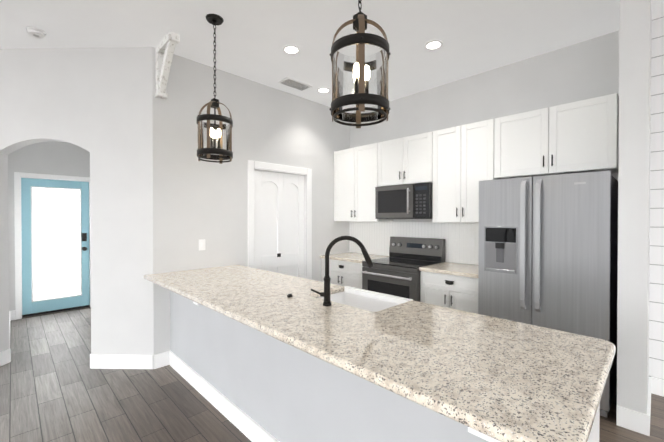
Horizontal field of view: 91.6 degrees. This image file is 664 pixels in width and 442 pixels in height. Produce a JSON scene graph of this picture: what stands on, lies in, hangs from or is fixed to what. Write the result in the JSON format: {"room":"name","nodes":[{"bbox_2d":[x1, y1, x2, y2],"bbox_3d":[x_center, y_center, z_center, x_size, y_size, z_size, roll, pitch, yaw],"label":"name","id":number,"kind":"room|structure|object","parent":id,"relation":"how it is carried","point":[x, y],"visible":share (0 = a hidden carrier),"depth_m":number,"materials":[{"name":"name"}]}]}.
{"room":"kitchen","nodes":[
{"label":"kitchen","id":0,"kind":"room"},
{"bbox_2d":[8,141,89,310],"bbox_3d":[-4.665,-0.132,4.536,2.500,3.080,0.120,0,1,-45],"label":"wall","id":1,"kind":"structure","parent":0,"point":[59,158],"depth_m":4.78,"materials":[{"name":"grey paint"}]},
{"bbox_2d":[9,311,10,348],"bbox_3d":[-3.926,1.346,3.928,0.016,0.135,1.799,0,1,-45],"label":"baseboard","id":2,"kind":"structure","parent":1,"relation":"attached to","point":[9,311],"depth_m":3.97,"materials":[{"name":"white wood"}]},
{"bbox_2d":[14,172,90,319],"bbox_3d":[-4.223,0.352,4.964,0.935,2.105,0.138,0,1,-45],"label":"door frame","id":3,"kind":"structure","parent":1,"relation":"attached to","point":[18,176],"depth_m":4.63,"materials":[{"name":"white wood"}]},
{"bbox_2d":[21,178,89,316],"bbox_3d":[-4.194,0.383,4.934,0.789,2.020,0.131,0,1,-45],"label":"front door","id":4,"kind":"structure","parent":1,"relation":"in","point":[55,245],"depth_m":4.93,"materials":[{"name":"teal"}]},
{"bbox_2d":[0,47,153,354],"bbox_3d":[-3.311,-0.121,3.186,3.200,3.080,0.110,0,0,1],"label":"wall","id":5,"kind":"structure","parent":0,"point":[97,103],"depth_m":3.10,"materials":[{"name":"grey paint"}]},
{"bbox_2d":[0,349,10,365],"bbox_3d":[-3.246,1.352,3.191,0.102,0.135,0.084,0,1,-45],"label":"baseboard","id":6,"kind":"structure","parent":5,"relation":"attached to","point":[5,356],"depth_m":3.20,"materials":[{"name":"white wood"}]},
{"bbox_2d":[90,354,101,368],"bbox_3d":[-2.326,1.352,3.167,0.087,0.135,0.099,0,1,-45],"label":"baseboard","id":7,"kind":"structure","parent":5,"relation":"attached to","point":[95,359],"depth_m":3.10,"materials":[{"name":"white wood"}]},
{"bbox_2d":[102,354,153,368],"bbox_3d":[-1.983,1.352,3.137,0.332,0.135,0.449,0,1,-45],"label":"baseboard","id":8,"kind":"structure","parent":5,"relation":"attached to","point":[105,361],"depth_m":3.09,"materials":[{"name":"white wood"}]},
{"bbox_2d":[152,47,349,354],"bbox_3d":[-0.760,-0.128,4.118,2.800,3.080,0.120,0,1,-45],"label":"wall","id":9,"kind":"structure","parent":0,"point":[195,200],"depth_m":3.58,"materials":[{"name":"grey paint"}]},
{"bbox_2d":[155,31,179,98],"bbox_3d":[-1.524,-1.421,2.982,0.092,0.472,0.402,0,1,-45],"label":"corbel bracket","id":10,"kind":"object","parent":9,"relation":"attached to","point":[164,50],"visible":1,"depth_m":3.00,"materials":[{"name":"white wood"}]},
{"bbox_2d":[199,239,204,249],"bbox_3d":[-1.373,0.252,3.418,0.070,0.115,0.016,0,1,-45],"label":"switch plate","id":11,"kind":"object","parent":9,"relation":"attached to","point":[201,244],"visible":1,"depth_m":3.41,"materials":[{"name":"white plastic"}]},
{"bbox_2d":[254,170,303,277],"bbox_3d":[-0.669,0.390,4.180,0.790,2.018,0.042,0,1,-45],"label":"pantry door","id":12,"kind":"structure","parent":9,"relation":"in","point":[279,222],"depth_m":4.15,"materials":[{"name":"white wood"}]},
{"bbox_2d":[248,160,311,279],"bbox_3d":[-0.679,0.346,4.189,0.990,2.130,0.138,0,1,-45],"label":"door frame","id":13,"kind":"structure","parent":9,"relation":"attached to","point":[268,167],"depth_m":4.13,"materials":[{"name":"white wood"}]},
{"bbox_2d":[170,291,487,441],"bbox_3d":[-0.435,0.992,2.108,0.120,0.872,3.203,0,1,-45],"label":"wall","id":14,"kind":"structure","parent":0,"point":[279,390],"depth_m":1.81,"materials":[{"name":"grey paint"}]},
{"bbox_2d":[167,350,279,441],"bbox_3d":[-0.483,1.361,2.063,0.017,0.135,3.204,0,1,-45],"label":"baseboard","id":15,"kind":"structure","parent":14,"relation":"attached to","point":[248,427],"depth_m":2.38,"materials":[{"name":"white wood"}]},
{"bbox_2d":[468,427,500,441],"bbox_3d":[0.506,0.687,1.064,0.008,0.070,0.115,0,1,-45],"label":"outlet","id":16,"kind":"object","parent":14,"relation":"attached to","point":[481,435],"visible":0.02,"depth_m":1.07,"materials":[{"name":"white plastic"}]},
{"bbox_2d":[0,308,663,441],"bbox_3d":[0.273,1.441,0.559,14.500,0.001,15.500,0,1,-45],"label":"floor","id":17,"kind":"structure","parent":0,"point":[54,387],"depth_m":2.55,"materials":[{"name":"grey wood"}]},
{"bbox_2d":[320,252,388,288],"bbox_3d":[0.333,0.951,4.551,0.646,0.915,0.810,0,1,-45],"label":"base cabinet","id":18,"kind":"object","parent":17,"relation":"on","point":[345,269],"visible":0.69,"depth_m":4.34,"materials":[{"name":"white wood"}]},
{"bbox_2d":[203,305,599,441],"bbox_3d":[-0.206,0.990,2.317,0.738,0.874,3.224,0,1,-45],"label":"kitchen island","id":19,"kind":"object","parent":17,"relation":"on","point":[595,432],"depth_m":1.34,"materials":[{"name":"painted wood"},{"name":"granite"}]},
{"bbox_2d":[144,265,615,441],"bbox_3d":[-0.271,0.532,2.213,0.975,0.040,3.276,0,1,-45],"label":"island countertop","id":20,"kind":"structure","parent":19,"relation":"on","point":[504,380],"depth_m":1.31,"materials":[{"name":"beige stone"}]},
{"bbox_2d":[311,236,373,305],"bbox_3d":[0.062,0.301,1.971,0.279,0.424,0.282,0,1,-45],"label":"faucet","id":21,"kind":"object","parent":20,"relation":"on","point":[325,294],"visible":1,"depth_m":1.96,"materials":[{"name":"black metal"}]},
{"bbox_2d":[312,286,412,308],"bbox_3d":[0.175,0.647,2.180,0.431,0.262,0.628,0,1,-45],"label":"sink","id":22,"kind":"object","parent":20,"relation":"in","point":[353,296],"depth_m":2.36,"materials":[{"name":"white ceramic"}]},
{"bbox_2d":[361,236,444,301],"bbox_3d":[0.855,0.816,3.952,0.726,1.195,0.765,0,1,-45],"label":"range","id":23,"kind":"object","parent":17,"relation":"on","point":[396,272],"visible":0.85,"depth_m":3.88,"materials":[{"name":"grey metal"}]},
{"bbox_2d":[419,262,477,313],"bbox_3d":[1.395,0.960,3.478,0.646,0.915,0.662,0,1,-45],"label":"base cabinet","id":24,"kind":"object","parent":17,"relation":"on","point":[450,285],"visible":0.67,"depth_m":3.29,"materials":[{"name":"white painted wood"},{"name":"granite"},{"name":"dark bronze"}]},
{"bbox_2d":[478,170,617,417],"bbox_3d":[1.882,0.530,2.843,0.788,1.785,0.908,0,1,-45],"label":"refrigerator","id":25,"kind":"object","parent":17,"relation":"on","point":[548,252],"visible":0.81,"depth_m":2.54,"materials":[{"name":"grey metal"}]},
{"bbox_2d":[0,0,663,112],"bbox_3d":[0.273,-1.639,0.533,14.500,0.001,15.500,0,1,-45],"label":"ceiling","id":26,"kind":"structure","parent":0,"point":[255,37],"depth_m":2.83,"materials":[{"name":"paint"}]},
{"bbox_2d":[25,26,46,38],"bbox_3d":[-2.580,-1.636,2.817,0.140,0.042,0.140,0,1,-45],"label":"smoke detector","id":27,"kind":"object","parent":26,"relation":"attached to","point":[35,32],"visible":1,"depth_m":2.79,"materials":[{"name":"white plastic"}]},
{"bbox_2d":[197,14,232,163],"bbox_3d":[-0.961,-1.074,2.651,0.280,1.162,0.280,0,1,-45],"label":"pendant light","id":28,"kind":"object","parent":26,"relation":"hanging from","point":[210,150],"visible":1,"depth_m":2.64,"materials":[{"name":"brown metal"}]},
{"bbox_2d":[282,45,299,54],"bbox_3d":[-0.393,-1.656,3.124,0.170,0.008,0.170,0,1,-45],"label":"recessed light","id":29,"kind":"object","parent":26,"relation":"in","point":[291,49],"visible":1,"depth_m":3.12,"materials":[{"name":"white"}]},
{"bbox_2d":[278,77,311,90],"bbox_3d":[-0.446,-1.660,3.931,0.380,0.013,0.190,0,1,-45],"label":"ceiling vent","id":30,"kind":"object","parent":26,"relation":"in","point":[293,83],"visible":1,"depth_m":3.91,"materials":[{"name":"white metal"}]},
{"bbox_2d":[317,87,329,92],"bbox_3d":[-0.106,-1.664,4.113,0.170,0.008,0.170,0,1,-45],"label":"recessed light","id":31,"kind":"object","parent":26,"relation":"in","point":[323,90],"visible":1,"depth_m":4.11,"materials":[{"name":"white"}]},
{"bbox_2d":[329,0,390,127],"bbox_3d":[0.135,-1.065,1.552,0.280,1.162,0.280,0,1,-45],"label":"pendant light","id":32,"kind":"object","parent":26,"relation":"hanging from","point":[361,96],"visible":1,"depth_m":1.54,"materials":[{"name":"brown metal"}]},
{"bbox_2d":[424,40,442,49],"bbox_3d":[0.957,-1.655,3.040,0.170,0.008,0.170,0,1,-45],"label":"recessed light","id":33,"kind":"object","parent":26,"relation":"in","point":[433,44],"visible":1,"depth_m":3.04,"materials":[{"name":"white"}]},
{"bbox_2d":[350,31,618,264],"bbox_3d":[1.458,-0.127,3.954,0.120,3.080,3.475,0,1,-45],"label":"wall","id":34,"kind":"structure","parent":0,"point":[585,70],"depth_m":3.44,"materials":[{"name":"grey paint"}]},
{"bbox_2d":[334,142,392,221],"bbox_3d":[0.459,-0.512,4.619,0.353,1.040,0.875,0,1,-45],"label":"upper cabinet","id":35,"kind":"object","parent":34,"relation":"attached to","point":[357,170],"depth_m":4.48,"materials":[{"name":"white wood"}]},
{"bbox_2d":[382,131,433,185],"bbox_3d":[0.995,-0.739,4.077,0.353,0.578,0.767,0,1,-45],"label":"upper cabinet","id":36,"kind":"object","parent":34,"relation":"attached to","point":[410,159],"depth_m":3.90,"materials":[{"name":"white wood"}]},
{"bbox_2d":[375,182,432,218],"bbox_3d":[0.959,-0.235,4.047,0.452,0.415,0.765,0,1,-45],"label":"microwave","id":37,"kind":"object","parent":36,"relation":"attached to","point":[409,201],"visible":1,"depth_m":3.88,"materials":[{"name":"grey metal"}]},
{"bbox_2d":[349,222,478,264],"bbox_3d":[1.066,0.253,4.261,0.007,0.481,2.246,0,1,-45],"label":"backsplash","id":38,"kind":"structure","parent":34,"relation":"attached to","point":[373,238],"depth_m":4.17,"materials":[{"name":"white tile"}]},
{"bbox_2d":[430,117,501,222],"bbox_3d":[1.500,-0.504,3.569,0.353,1.040,0.788,0,1,-45],"label":"upper cabinet","id":39,"kind":"object","parent":34,"relation":"attached to","point":[455,165],"depth_m":3.42,"materials":[{"name":"white wood"}]},
{"bbox_2d":[502,93,618,178],"bbox_3d":[2.058,-0.722,3.004,0.353,0.595,0.918,0,1,-45],"label":"upper cabinet","id":40,"kind":"object","parent":34,"relation":"attached to","point":[582,136],"depth_m":2.81,"materials":[{"name":"white wood"}]},
{"bbox_2d":[617,0,651,413],"bbox_3d":[2.319,-0.115,2.467,0.750,3.080,0.150,0,1,-45],"label":"wall","id":41,"kind":"structure","parent":0,"point":[635,39],"depth_m":2.20,"materials":[{"name":"grey paint"}]},
{"bbox_2d":[640,376,652,435],"bbox_3d":[2.354,1.358,2.411,0.736,0.135,0.037,0,1,-45],"label":"baseboard","id":42,"kind":"structure","parent":41,"relation":"attached to","point":[644,418],"depth_m":2.17,"materials":[{"name":"white wood"}]},
{"bbox_2d":[649,17,663,378],"bbox_3d":[5.355,-0.095,0.020,0.120,3.080,7.600,0,1,-45],"label":"wall","id":43,"kind":"structure","parent":0,"point":[656,328],"depth_m":2.65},
{"bbox_2d":[653,377,663,396],"bbox_3d":[5.306,1.378,-0.015,0.017,0.135,7.600,0,1,-45],"label":"baseboard","id":44,"kind":"structure","parent":43,"relation":"attached to","point":[658,384],"depth_m":2.64,"materials":[{"name":"white wood"}]}
]}

